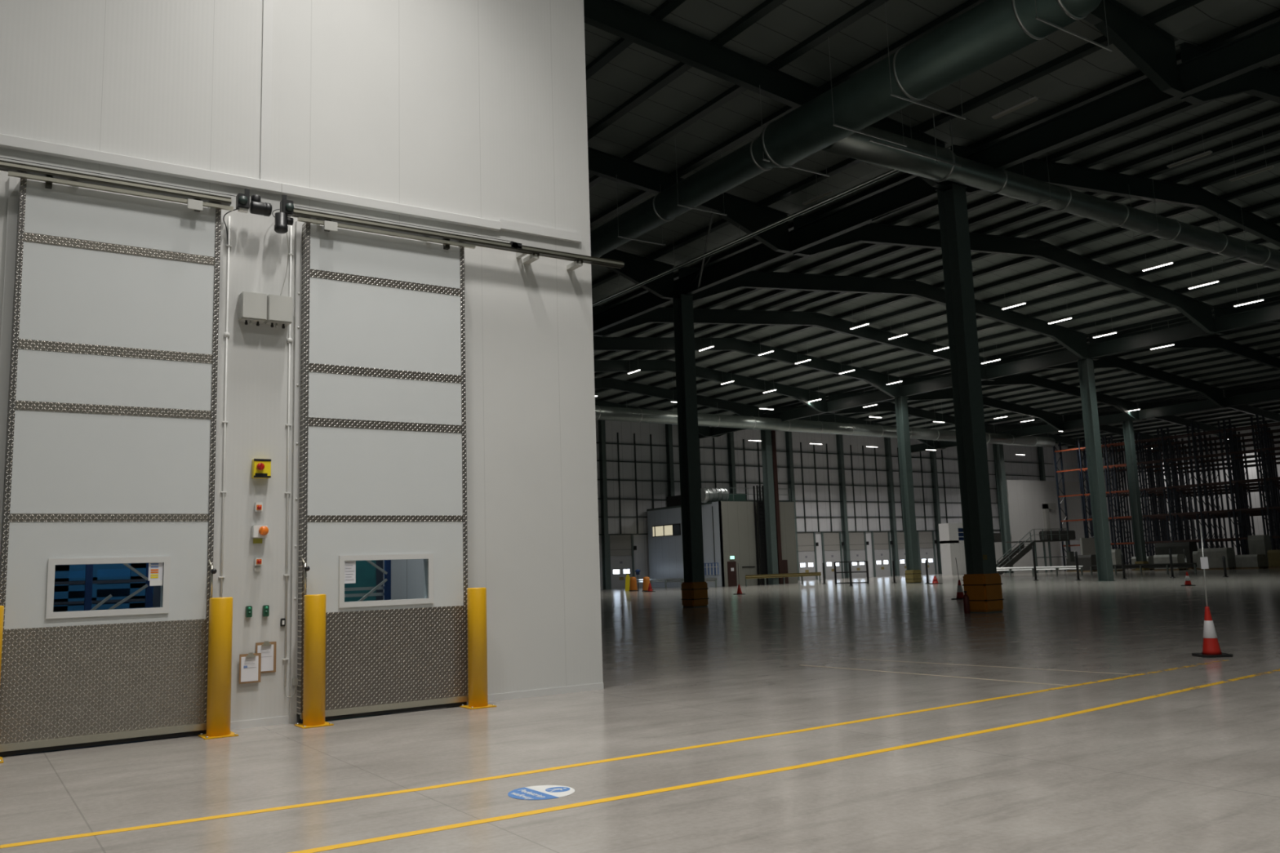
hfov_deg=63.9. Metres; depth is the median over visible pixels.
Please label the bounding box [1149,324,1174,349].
tube light
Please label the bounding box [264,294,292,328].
control box
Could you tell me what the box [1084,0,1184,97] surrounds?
rafter
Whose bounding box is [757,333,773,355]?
tube light
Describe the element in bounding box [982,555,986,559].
tag
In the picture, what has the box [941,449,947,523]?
stay
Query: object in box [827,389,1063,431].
rafter
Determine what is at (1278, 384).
roof purlin
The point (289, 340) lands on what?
conduit
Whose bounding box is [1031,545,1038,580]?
barrier post
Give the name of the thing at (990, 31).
air duct
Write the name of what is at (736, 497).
roof unit
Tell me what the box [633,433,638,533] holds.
stay
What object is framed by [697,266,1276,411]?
roof purlin
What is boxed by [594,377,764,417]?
rafter
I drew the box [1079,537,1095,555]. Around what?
partition panel
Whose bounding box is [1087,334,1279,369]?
rafter
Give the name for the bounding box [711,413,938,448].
rafter
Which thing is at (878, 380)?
rafter
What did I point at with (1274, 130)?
purlin
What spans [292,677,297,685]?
box
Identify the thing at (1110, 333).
diffuser
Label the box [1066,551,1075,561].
post box
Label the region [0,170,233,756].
door
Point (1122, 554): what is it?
barrier post
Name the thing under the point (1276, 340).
roof purlin
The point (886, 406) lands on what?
rafter
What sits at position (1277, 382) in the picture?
roof purlin
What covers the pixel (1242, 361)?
roof purlin
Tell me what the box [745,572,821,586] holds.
guard rail
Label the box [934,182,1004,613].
steel column
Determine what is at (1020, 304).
diffuser
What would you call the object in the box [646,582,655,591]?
traffic cone
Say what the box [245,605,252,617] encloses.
button
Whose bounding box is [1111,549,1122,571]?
load
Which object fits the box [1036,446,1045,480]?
wall column
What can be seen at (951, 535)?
block
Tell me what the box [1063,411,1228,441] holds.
rafter
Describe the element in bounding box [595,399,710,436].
rafter
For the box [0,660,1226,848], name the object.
floor line
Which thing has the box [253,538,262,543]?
label plate
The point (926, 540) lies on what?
door
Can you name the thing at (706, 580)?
guard rail
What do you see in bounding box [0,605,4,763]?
bollard
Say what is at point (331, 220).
door track
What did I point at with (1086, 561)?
load
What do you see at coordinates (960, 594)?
traffic cone
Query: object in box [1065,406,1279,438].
roof purlin
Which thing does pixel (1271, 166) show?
tube light
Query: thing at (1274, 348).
roof purlin
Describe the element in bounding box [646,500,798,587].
office building
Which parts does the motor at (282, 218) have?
motor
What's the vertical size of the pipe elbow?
2.800 m
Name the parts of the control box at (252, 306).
lid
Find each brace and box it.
[684,250,715,293]
[697,212,713,288]
[871,199,924,221]
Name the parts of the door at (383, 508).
handle, knob, sill rail, pane, kick plate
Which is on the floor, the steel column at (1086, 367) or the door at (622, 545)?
the steel column at (1086, 367)
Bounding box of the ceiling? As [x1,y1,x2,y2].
[584,0,1279,448]
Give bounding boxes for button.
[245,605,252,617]
[262,604,269,616]
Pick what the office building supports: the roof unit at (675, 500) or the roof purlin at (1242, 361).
the roof unit at (675, 500)
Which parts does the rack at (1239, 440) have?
upright frame, upright frame, upright frame, upright frame, upright frame, upright frame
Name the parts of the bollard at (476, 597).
post, plate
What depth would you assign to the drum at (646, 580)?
74.11 m
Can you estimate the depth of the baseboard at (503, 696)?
13.19 m
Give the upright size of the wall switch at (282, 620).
0.090 m
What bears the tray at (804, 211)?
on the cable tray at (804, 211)
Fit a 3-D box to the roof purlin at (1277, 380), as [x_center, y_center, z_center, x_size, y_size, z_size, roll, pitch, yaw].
[54.196,-4.533,75.700,0.280,0.230,87.000,3,-10,-34]
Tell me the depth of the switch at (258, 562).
11.65 m
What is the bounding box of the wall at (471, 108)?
[0,0,603,722]
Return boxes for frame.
[833,560,869,584]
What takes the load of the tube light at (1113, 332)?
hanging from the ceiling
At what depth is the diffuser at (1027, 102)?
28.70 m
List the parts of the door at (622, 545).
pane, pane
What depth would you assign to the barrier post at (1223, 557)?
58.98 m
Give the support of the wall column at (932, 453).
on the floor
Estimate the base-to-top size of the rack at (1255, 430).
12.900 m
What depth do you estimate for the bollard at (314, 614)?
11.44 m
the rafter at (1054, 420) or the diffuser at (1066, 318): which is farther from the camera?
the rafter at (1054, 420)
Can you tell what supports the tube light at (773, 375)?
hanging from the ceiling
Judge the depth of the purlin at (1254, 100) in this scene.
35.91 m
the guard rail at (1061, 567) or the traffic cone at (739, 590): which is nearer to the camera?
the traffic cone at (739, 590)
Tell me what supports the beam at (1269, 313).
on the steel column at (1086, 367)
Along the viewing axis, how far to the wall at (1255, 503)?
112.98 m
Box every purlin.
[585,0,685,79]
[586,0,786,140]
[588,0,888,188]
[590,0,986,227]
[591,0,1204,288]
[593,63,1279,337]
[593,95,1269,351]
[593,106,1279,359]
[594,140,1279,377]
[595,177,1279,394]
[598,197,1279,400]
[601,155,1279,377]
[602,8,1279,306]
[609,124,1279,359]
[619,216,1279,404]
[637,238,1269,408]
[658,249,1279,410]
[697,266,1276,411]
[707,278,1279,413]
[730,290,1279,415]
[763,295,1279,413]
[763,300,1279,415]
[828,323,1279,414]
[843,328,1279,417]
[857,337,1279,419]
[871,345,1279,422]
[875,323,1266,403]
[884,352,1279,425]
[909,363,1266,426]
[918,368,1279,428]
[942,373,1279,430]
[994,378,1279,426]
[995,382,1279,427]
[995,383,1279,428]
[995,384,1279,430]
[996,386,1279,431]
[1047,399,1279,433]
[1054,401,1279,435]
[1055,410,1279,443]
[1057,417,1265,446]
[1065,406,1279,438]
[1067,420,1276,448]
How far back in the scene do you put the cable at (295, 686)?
11.66 m
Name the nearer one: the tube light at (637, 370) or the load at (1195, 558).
the tube light at (637, 370)
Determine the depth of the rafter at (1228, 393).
85.14 m
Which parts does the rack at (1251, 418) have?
upright frame, upright frame, upright frame, upright frame, upright frame, upright frame, upright frame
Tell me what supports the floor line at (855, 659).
on the floor
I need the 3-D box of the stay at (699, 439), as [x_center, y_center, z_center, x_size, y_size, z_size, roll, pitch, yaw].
[5.556,5.322,94.137,0.090,8.820,0.098,3,-10,-34]
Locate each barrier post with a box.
[822,562,825,583]
[848,561,853,586]
[892,560,895,583]
[924,560,929,583]
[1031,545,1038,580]
[1075,551,1081,580]
[1120,553,1125,579]
[1168,548,1175,577]
[1222,555,1228,577]
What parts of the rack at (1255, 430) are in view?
upright frame, upright frame, upright frame, upright frame, upright frame, upright frame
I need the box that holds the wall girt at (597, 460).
[596,460,1053,476]
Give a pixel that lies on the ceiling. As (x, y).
(792, 22)
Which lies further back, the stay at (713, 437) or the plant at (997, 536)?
the plant at (997, 536)
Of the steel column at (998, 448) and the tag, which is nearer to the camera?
the tag
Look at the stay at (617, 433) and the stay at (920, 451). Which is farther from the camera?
the stay at (920, 451)
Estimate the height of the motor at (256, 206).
0.273 m
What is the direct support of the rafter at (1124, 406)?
on the steel column at (913, 573)
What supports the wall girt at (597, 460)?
attached to the wall at (626, 429)
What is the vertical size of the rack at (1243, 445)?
12.900 m
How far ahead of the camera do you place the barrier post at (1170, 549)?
61.55 m
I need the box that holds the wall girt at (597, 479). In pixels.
[597,479,997,488]
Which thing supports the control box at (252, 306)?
attached to the wall at (471, 108)
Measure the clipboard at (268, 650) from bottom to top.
0.352 m
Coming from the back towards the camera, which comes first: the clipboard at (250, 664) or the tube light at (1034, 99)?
the tube light at (1034, 99)
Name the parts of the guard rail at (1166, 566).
post, post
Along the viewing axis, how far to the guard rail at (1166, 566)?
74.18 m
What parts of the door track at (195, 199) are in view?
limit plate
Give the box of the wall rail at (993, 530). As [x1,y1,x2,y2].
[599,529,1000,535]
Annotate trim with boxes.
[0,133,281,194]
[0,176,19,550]
[212,208,223,597]
[259,0,273,181]
[280,182,500,231]
[288,220,302,724]
[497,219,582,243]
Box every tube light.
[627,360,640,373]
[697,328,714,351]
[720,378,734,384]
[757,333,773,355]
[759,398,773,409]
[762,375,776,393]
[794,351,811,364]
[808,385,822,402]
[838,356,855,373]
[849,305,869,329]
[862,386,877,407]
[885,368,902,385]
[888,315,907,339]
[933,338,949,351]
[980,344,1000,364]
[991,88,1038,119]
[1001,288,1026,309]
[1047,300,1072,324]
[1092,316,1117,337]
[1141,244,1173,271]
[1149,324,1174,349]
[1166,125,1212,168]
[1187,262,1219,288]
[1228,128,1274,181]
[1233,280,1264,306]
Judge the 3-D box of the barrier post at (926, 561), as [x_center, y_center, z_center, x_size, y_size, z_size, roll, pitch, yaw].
[18.927,9.583,67.729,0.320,1.570,0.312,3,-10,-34]
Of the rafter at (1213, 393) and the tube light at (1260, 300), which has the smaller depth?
the tube light at (1260, 300)
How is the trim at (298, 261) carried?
attached to the wall at (471, 108)
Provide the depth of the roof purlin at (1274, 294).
63.95 m
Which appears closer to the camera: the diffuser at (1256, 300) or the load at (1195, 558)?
the diffuser at (1256, 300)
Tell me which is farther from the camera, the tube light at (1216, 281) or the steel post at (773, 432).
the steel post at (773, 432)
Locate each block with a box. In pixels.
[938,523,966,575]
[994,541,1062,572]
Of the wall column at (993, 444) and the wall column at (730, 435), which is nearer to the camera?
the wall column at (730, 435)
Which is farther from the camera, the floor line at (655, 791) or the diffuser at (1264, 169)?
the diffuser at (1264, 169)
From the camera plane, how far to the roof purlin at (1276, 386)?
94.15 m
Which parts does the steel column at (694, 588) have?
cap plate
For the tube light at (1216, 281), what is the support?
hanging from the ceiling
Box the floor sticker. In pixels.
[507,785,574,799]
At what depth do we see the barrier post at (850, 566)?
68.19 m
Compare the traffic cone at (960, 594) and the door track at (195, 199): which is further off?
the traffic cone at (960, 594)
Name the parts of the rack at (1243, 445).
upright frame, upright frame, upright frame, upright frame, upright frame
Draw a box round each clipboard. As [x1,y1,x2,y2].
[239,652,261,684]
[255,640,276,673]
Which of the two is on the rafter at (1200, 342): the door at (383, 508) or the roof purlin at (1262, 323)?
the roof purlin at (1262, 323)
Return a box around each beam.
[592,21,1279,333]
[698,303,1279,439]
[910,388,1279,453]
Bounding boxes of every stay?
[617,432,621,533]
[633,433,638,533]
[649,434,653,508]
[698,439,701,488]
[712,437,716,488]
[742,439,746,500]
[756,440,761,500]
[800,442,806,531]
[813,444,819,531]
[826,443,832,531]
[849,444,856,531]
[862,445,868,531]
[874,447,880,530]
[897,447,903,530]
[920,451,926,530]
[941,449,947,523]
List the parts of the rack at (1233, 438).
upright frame, upright frame, upright frame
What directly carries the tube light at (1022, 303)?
hanging from the ceiling
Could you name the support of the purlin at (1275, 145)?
on the rafter at (1075, 341)
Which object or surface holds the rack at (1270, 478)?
on the floor
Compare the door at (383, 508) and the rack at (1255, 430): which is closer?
the door at (383, 508)
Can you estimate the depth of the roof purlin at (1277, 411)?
111.02 m
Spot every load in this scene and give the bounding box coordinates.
[1066,556,1076,572]
[1077,554,1097,572]
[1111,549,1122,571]
[1131,555,1155,570]
[1153,554,1188,570]
[1154,542,1197,569]
[1192,551,1200,569]
[1197,547,1236,569]
[1235,554,1268,568]
[1248,534,1271,567]
[1266,550,1279,568]
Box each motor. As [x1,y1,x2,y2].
[235,188,271,216]
[274,194,293,233]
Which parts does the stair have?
landing leg, landing leg, landing leg, landing leg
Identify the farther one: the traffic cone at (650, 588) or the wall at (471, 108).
the traffic cone at (650, 588)
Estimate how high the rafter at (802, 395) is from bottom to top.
2.815 m
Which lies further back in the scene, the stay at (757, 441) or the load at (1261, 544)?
the stay at (757, 441)
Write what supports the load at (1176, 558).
on the floor
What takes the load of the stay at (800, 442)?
attached to the wall rail at (993, 530)
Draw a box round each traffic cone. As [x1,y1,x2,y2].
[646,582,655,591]
[733,565,745,595]
[928,576,942,584]
[951,557,964,599]
[1181,549,1195,586]
[1191,526,1233,657]
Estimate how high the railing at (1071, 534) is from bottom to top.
0.900 m
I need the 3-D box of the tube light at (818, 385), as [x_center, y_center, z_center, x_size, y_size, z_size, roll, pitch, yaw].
[13.088,-2.489,77.188,0.140,1.150,1.420,3,-10,-34]
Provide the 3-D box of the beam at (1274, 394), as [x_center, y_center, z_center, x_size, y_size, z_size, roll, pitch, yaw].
[50.898,-2.814,78.063,0.280,0.780,79.000,3,-10,-34]
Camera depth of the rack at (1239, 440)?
101.75 m
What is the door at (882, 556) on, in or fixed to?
in the wall at (626, 429)
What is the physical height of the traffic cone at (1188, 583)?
1.650 m
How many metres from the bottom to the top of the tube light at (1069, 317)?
1.150 m
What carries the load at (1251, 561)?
on the floor
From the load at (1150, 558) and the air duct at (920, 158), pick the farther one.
the load at (1150, 558)
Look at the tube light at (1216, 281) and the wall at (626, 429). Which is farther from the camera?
the wall at (626, 429)
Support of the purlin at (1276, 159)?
on the rafter at (1075, 341)
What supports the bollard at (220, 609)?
on the floor
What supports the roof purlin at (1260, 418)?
attached to the ceiling
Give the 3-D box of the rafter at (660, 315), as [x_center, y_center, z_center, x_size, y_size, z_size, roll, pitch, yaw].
[9.960,-5.133,58.457,29.720,2.815,0.240,3,-10,-34]
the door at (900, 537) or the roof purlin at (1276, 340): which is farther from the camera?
the door at (900, 537)
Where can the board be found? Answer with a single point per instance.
(628, 577)
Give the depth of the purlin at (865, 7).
28.28 m
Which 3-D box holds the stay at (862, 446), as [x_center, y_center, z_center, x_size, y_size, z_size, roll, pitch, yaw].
[23.262,6.352,105.931,0.090,8.820,0.098,3,-10,-34]
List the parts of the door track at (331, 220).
limit plate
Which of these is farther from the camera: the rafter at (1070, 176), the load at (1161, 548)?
the load at (1161, 548)
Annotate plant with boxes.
[993,533,1001,542]
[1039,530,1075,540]
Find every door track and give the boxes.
[0,156,235,210]
[291,205,624,270]
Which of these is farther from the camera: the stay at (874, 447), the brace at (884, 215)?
the stay at (874, 447)
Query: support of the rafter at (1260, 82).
on the beam at (1269, 313)
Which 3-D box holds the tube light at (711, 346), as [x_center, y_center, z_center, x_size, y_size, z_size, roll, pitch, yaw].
[3.973,-5.235,61.857,0.140,1.150,1.420,3,-10,-34]
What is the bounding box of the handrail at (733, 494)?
[718,487,791,501]
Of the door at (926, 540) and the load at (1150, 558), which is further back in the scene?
the door at (926, 540)
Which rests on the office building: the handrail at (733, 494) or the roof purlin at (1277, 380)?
the handrail at (733, 494)
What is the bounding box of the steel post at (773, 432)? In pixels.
[771,430,783,584]
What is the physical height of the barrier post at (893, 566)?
1.600 m
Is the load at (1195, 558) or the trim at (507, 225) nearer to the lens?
the trim at (507, 225)
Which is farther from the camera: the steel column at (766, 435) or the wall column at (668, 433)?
the wall column at (668, 433)
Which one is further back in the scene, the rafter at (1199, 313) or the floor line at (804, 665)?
the rafter at (1199, 313)
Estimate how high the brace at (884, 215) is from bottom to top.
0.120 m
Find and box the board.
[625,573,630,591]
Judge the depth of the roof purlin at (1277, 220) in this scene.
54.53 m
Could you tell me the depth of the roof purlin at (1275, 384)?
91.39 m
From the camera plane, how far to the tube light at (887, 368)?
70.60 m
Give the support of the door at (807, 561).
in the wall at (626, 429)
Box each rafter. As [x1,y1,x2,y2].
[583,0,951,190]
[587,146,791,253]
[592,305,986,380]
[593,337,900,397]
[593,360,826,412]
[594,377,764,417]
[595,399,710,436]
[599,248,675,299]
[678,266,1089,359]
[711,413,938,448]
[765,402,996,433]
[791,215,1215,333]
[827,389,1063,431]
[900,374,1139,419]
[940,431,1106,457]
[947,144,1279,246]
[984,356,1225,407]
[997,421,1162,448]
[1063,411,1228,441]
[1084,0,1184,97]
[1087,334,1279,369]
[1137,399,1279,422]
[1175,41,1279,104]
[1212,306,1279,334]
[1223,386,1279,408]
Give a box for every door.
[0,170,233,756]
[297,217,475,723]
[608,534,636,589]
[797,532,818,580]
[821,532,844,579]
[848,532,869,577]
[871,531,893,577]
[897,531,906,575]
[916,531,937,574]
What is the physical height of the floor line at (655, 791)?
0.001 m
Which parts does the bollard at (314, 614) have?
post, plate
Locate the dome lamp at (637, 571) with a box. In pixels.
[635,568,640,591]
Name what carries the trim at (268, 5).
attached to the wall at (471, 108)
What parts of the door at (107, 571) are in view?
sill rail, kick plate, pane, handle, knob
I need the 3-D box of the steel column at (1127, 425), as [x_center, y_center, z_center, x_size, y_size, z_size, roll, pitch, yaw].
[42.977,5.949,89.191,0.816,13.030,0.816,3,-10,-34]
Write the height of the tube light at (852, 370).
1.150 m
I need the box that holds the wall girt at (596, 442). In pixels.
[595,442,1053,464]
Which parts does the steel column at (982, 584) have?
cap plate, plate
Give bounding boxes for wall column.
[598,419,609,589]
[665,423,675,497]
[727,431,736,493]
[785,431,799,580]
[835,434,850,577]
[884,437,899,576]
[929,448,942,573]
[992,444,1000,533]
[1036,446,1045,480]
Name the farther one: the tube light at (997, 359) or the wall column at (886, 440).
the wall column at (886, 440)
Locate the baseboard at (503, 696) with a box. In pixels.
[230,682,603,729]
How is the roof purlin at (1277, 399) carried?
attached to the ceiling
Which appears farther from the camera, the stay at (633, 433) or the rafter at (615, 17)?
the stay at (633, 433)
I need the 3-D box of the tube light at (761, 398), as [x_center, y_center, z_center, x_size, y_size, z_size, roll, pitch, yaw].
[9.815,-2.031,79.895,1.420,1.401,0.140,3,-10,-34]
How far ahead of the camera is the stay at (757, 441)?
98.30 m
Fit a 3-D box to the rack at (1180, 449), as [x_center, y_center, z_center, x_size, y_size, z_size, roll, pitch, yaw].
[63.399,5.952,93.792,1.190,12.900,33.740,3,-10,-34]
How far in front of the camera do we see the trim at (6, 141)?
11.49 m
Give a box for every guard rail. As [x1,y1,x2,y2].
[636,577,717,587]
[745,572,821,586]
[996,565,1083,576]
[1089,562,1196,574]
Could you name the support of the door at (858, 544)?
in the wall at (626, 429)
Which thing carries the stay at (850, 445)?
attached to the wall rail at (993, 530)
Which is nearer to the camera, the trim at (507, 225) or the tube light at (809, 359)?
the trim at (507, 225)
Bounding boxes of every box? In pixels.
[238,291,266,325]
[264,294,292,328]
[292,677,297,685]
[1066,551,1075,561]
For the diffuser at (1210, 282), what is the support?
attached to the tube light at (1216, 281)
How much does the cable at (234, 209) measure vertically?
0.386 m
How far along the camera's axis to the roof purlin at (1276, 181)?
50.25 m
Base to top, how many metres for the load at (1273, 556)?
1.400 m
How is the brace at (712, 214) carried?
attached to the rafter at (750, 216)
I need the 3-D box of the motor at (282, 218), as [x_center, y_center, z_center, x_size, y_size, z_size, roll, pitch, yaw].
[-4.200,-2.506,12.112,0.212,0.450,0.167,3,-10,-34]
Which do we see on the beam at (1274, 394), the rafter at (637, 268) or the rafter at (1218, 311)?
the rafter at (1218, 311)
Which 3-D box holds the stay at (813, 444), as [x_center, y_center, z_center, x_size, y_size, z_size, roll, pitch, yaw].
[17.526,6.019,102.110,0.090,8.820,0.098,3,-10,-34]
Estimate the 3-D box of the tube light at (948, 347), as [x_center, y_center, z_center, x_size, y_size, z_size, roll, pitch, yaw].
[18.210,-5.213,61.790,0.140,1.150,1.420,3,-10,-34]
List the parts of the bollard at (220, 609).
plate, post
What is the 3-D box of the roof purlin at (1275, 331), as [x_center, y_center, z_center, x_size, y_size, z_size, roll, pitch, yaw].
[42.189,-6.295,67.874,0.280,0.230,87.000,3,-10,-34]
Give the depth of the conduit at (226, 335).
11.71 m
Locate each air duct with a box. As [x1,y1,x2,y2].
[590,0,1112,257]
[595,395,1055,447]
[821,113,1279,270]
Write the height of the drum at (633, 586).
1.050 m
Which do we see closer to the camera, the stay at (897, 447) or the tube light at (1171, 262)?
the tube light at (1171, 262)
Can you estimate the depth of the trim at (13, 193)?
10.61 m
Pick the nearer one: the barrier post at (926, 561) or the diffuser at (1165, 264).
the diffuser at (1165, 264)
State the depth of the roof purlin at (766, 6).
28.78 m
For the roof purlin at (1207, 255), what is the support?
attached to the ceiling
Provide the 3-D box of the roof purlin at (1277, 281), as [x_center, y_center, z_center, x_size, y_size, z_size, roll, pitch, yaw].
[27.012,-6.114,57.593,0.280,0.230,87.000,3,-10,-34]
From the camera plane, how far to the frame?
74.68 m
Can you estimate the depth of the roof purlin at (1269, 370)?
85.47 m
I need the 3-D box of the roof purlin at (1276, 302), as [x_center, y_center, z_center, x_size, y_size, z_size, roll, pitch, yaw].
[32.487,-6.150,61.297,0.280,0.230,87.000,3,-10,-34]
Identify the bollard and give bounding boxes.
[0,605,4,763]
[197,597,238,739]
[294,594,333,728]
[459,587,497,709]
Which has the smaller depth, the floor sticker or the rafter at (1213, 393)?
the floor sticker
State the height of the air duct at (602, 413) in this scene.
1.925 m
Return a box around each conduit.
[217,215,231,597]
[282,225,293,686]
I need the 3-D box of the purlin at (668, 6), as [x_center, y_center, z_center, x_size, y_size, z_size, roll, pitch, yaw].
[-6.063,-8.924,35.707,0.280,0.230,87.000,3,-10,-34]
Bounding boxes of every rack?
[1053,413,1279,570]
[1075,417,1279,556]
[1102,421,1279,564]
[1112,423,1279,564]
[1123,427,1279,556]
[1146,433,1279,555]
[1154,438,1279,546]
[1157,433,1279,547]
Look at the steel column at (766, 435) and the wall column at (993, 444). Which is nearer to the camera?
the steel column at (766, 435)
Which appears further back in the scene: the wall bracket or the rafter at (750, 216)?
the rafter at (750, 216)
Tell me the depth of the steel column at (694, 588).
42.60 m
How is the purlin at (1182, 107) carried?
attached to the ceiling
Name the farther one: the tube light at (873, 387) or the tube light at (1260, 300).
the tube light at (873, 387)
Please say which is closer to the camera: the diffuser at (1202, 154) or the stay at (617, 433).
the diffuser at (1202, 154)
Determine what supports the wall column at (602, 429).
on the floor
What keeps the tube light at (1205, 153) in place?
hanging from the ceiling
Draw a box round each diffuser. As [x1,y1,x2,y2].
[803,191,832,204]
[993,98,1036,119]
[1002,302,1025,309]
[1048,317,1071,324]
[1093,332,1116,337]
[1142,262,1173,271]
[1168,152,1211,168]
[1188,281,1217,288]
[1230,167,1273,181]
[1234,299,1263,306]
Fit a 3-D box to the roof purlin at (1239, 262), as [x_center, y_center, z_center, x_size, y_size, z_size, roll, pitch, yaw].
[23.758,-6.658,55.483,0.280,0.230,87.000,3,-10,-34]
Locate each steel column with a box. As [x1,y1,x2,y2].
[671,293,708,607]
[752,485,768,585]
[760,429,778,584]
[894,395,921,583]
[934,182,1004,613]
[993,444,1013,573]
[1076,358,1115,581]
[1122,420,1149,570]
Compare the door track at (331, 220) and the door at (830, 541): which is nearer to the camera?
the door track at (331, 220)
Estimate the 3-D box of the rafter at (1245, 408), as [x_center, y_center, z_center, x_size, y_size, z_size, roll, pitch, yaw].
[55.789,-1.260,97.675,29.720,2.815,0.240,3,-10,-34]
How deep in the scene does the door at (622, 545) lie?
88.23 m
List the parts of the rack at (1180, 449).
upright frame, upright frame, upright frame, upright frame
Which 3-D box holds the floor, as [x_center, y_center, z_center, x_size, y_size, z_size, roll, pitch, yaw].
[25.092,8.317,53.347,133.600,0.300,90.000,3,-10,-34]
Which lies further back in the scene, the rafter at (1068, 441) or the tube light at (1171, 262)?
the rafter at (1068, 441)
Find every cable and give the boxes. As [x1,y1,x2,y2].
[222,208,238,244]
[280,232,288,295]
[284,685,296,697]
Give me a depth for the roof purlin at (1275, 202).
52.70 m
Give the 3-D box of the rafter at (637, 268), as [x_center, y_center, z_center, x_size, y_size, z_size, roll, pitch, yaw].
[-10.929,-7.556,35.851,29.720,2.815,0.240,3,-10,-34]
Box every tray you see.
[592,113,911,306]
[592,168,899,306]
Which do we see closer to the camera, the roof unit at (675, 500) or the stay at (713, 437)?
the roof unit at (675, 500)
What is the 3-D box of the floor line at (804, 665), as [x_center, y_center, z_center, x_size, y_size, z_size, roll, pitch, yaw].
[3.910,3.494,14.494,0.060,0.001,4.643,4,-10,-36]
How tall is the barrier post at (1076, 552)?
1.780 m
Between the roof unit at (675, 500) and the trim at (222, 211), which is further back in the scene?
the roof unit at (675, 500)
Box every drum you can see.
[628,577,637,591]
[642,576,649,591]
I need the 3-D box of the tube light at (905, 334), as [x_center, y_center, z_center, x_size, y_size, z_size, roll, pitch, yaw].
[14.956,-5.757,59.680,0.140,1.150,1.420,3,-10,-34]
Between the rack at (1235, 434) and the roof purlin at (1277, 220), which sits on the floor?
the rack at (1235, 434)
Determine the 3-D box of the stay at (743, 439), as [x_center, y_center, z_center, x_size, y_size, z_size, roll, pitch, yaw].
[10.003,5.581,97.099,0.090,8.820,0.098,3,-10,-34]
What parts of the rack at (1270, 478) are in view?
upright frame, upright frame, upright frame, upright frame, upright frame, upright frame, upright frame, upright frame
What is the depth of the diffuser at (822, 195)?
35.50 m
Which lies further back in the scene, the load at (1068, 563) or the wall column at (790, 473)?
the wall column at (790, 473)
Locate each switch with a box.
[251,458,271,478]
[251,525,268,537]
[253,502,262,511]
[253,558,262,565]
[280,618,285,626]
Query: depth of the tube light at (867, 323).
57.80 m
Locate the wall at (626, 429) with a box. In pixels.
[595,419,1080,589]
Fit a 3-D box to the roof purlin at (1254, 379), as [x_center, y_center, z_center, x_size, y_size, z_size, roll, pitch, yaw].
[51.952,-4.664,74.205,0.280,0.230,87.000,3,-10,-34]
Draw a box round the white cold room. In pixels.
[1005,480,1093,541]
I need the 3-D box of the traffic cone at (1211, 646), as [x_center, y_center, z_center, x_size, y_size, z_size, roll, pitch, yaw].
[8.626,2.512,15.672,0.440,1.950,0.440,-2,-8,0]
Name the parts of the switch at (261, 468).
knob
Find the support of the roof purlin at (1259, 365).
attached to the ceiling
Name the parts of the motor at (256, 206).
motor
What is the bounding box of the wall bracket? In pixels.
[254,566,260,571]
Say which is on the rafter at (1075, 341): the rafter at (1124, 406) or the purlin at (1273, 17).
the purlin at (1273, 17)
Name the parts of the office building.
lit pane, lit pane, dark pane, entrance door, door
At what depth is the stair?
95.98 m
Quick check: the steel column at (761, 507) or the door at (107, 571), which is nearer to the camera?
the door at (107, 571)
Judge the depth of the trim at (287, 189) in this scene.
13.10 m
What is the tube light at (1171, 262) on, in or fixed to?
hanging from the ceiling
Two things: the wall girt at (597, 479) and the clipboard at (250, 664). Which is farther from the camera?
the wall girt at (597, 479)
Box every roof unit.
[666,495,680,506]
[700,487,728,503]
[728,493,746,501]
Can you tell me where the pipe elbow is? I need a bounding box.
[1042,502,1056,529]
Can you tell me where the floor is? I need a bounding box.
[0,568,1279,852]
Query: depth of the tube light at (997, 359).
64.03 m
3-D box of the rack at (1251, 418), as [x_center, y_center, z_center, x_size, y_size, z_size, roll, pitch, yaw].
[53.821,5.574,88.699,1.190,12.900,33.740,3,-10,-34]
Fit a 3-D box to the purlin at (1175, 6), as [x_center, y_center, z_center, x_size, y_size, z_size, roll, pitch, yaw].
[2.073,-7.564,40.982,0.280,0.230,87.000,3,-10,-34]
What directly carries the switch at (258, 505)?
attached to the wall at (471, 108)
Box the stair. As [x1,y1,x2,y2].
[995,528,1069,574]
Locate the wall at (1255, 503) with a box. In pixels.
[1075,422,1279,564]
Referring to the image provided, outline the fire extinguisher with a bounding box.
[963,591,969,613]
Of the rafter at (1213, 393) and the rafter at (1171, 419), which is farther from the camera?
the rafter at (1171, 419)
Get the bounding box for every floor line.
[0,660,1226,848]
[289,669,1279,852]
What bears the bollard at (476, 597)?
on the floor
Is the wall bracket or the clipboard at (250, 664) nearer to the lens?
the clipboard at (250, 664)
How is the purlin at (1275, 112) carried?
attached to the ceiling
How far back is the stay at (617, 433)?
89.18 m
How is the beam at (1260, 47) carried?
on the steel column at (982, 584)
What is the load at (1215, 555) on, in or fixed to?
on the floor
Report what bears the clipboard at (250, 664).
attached to the wall at (471, 108)
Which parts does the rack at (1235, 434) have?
upright frame, upright frame, upright frame, upright frame, upright frame, upright frame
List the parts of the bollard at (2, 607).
post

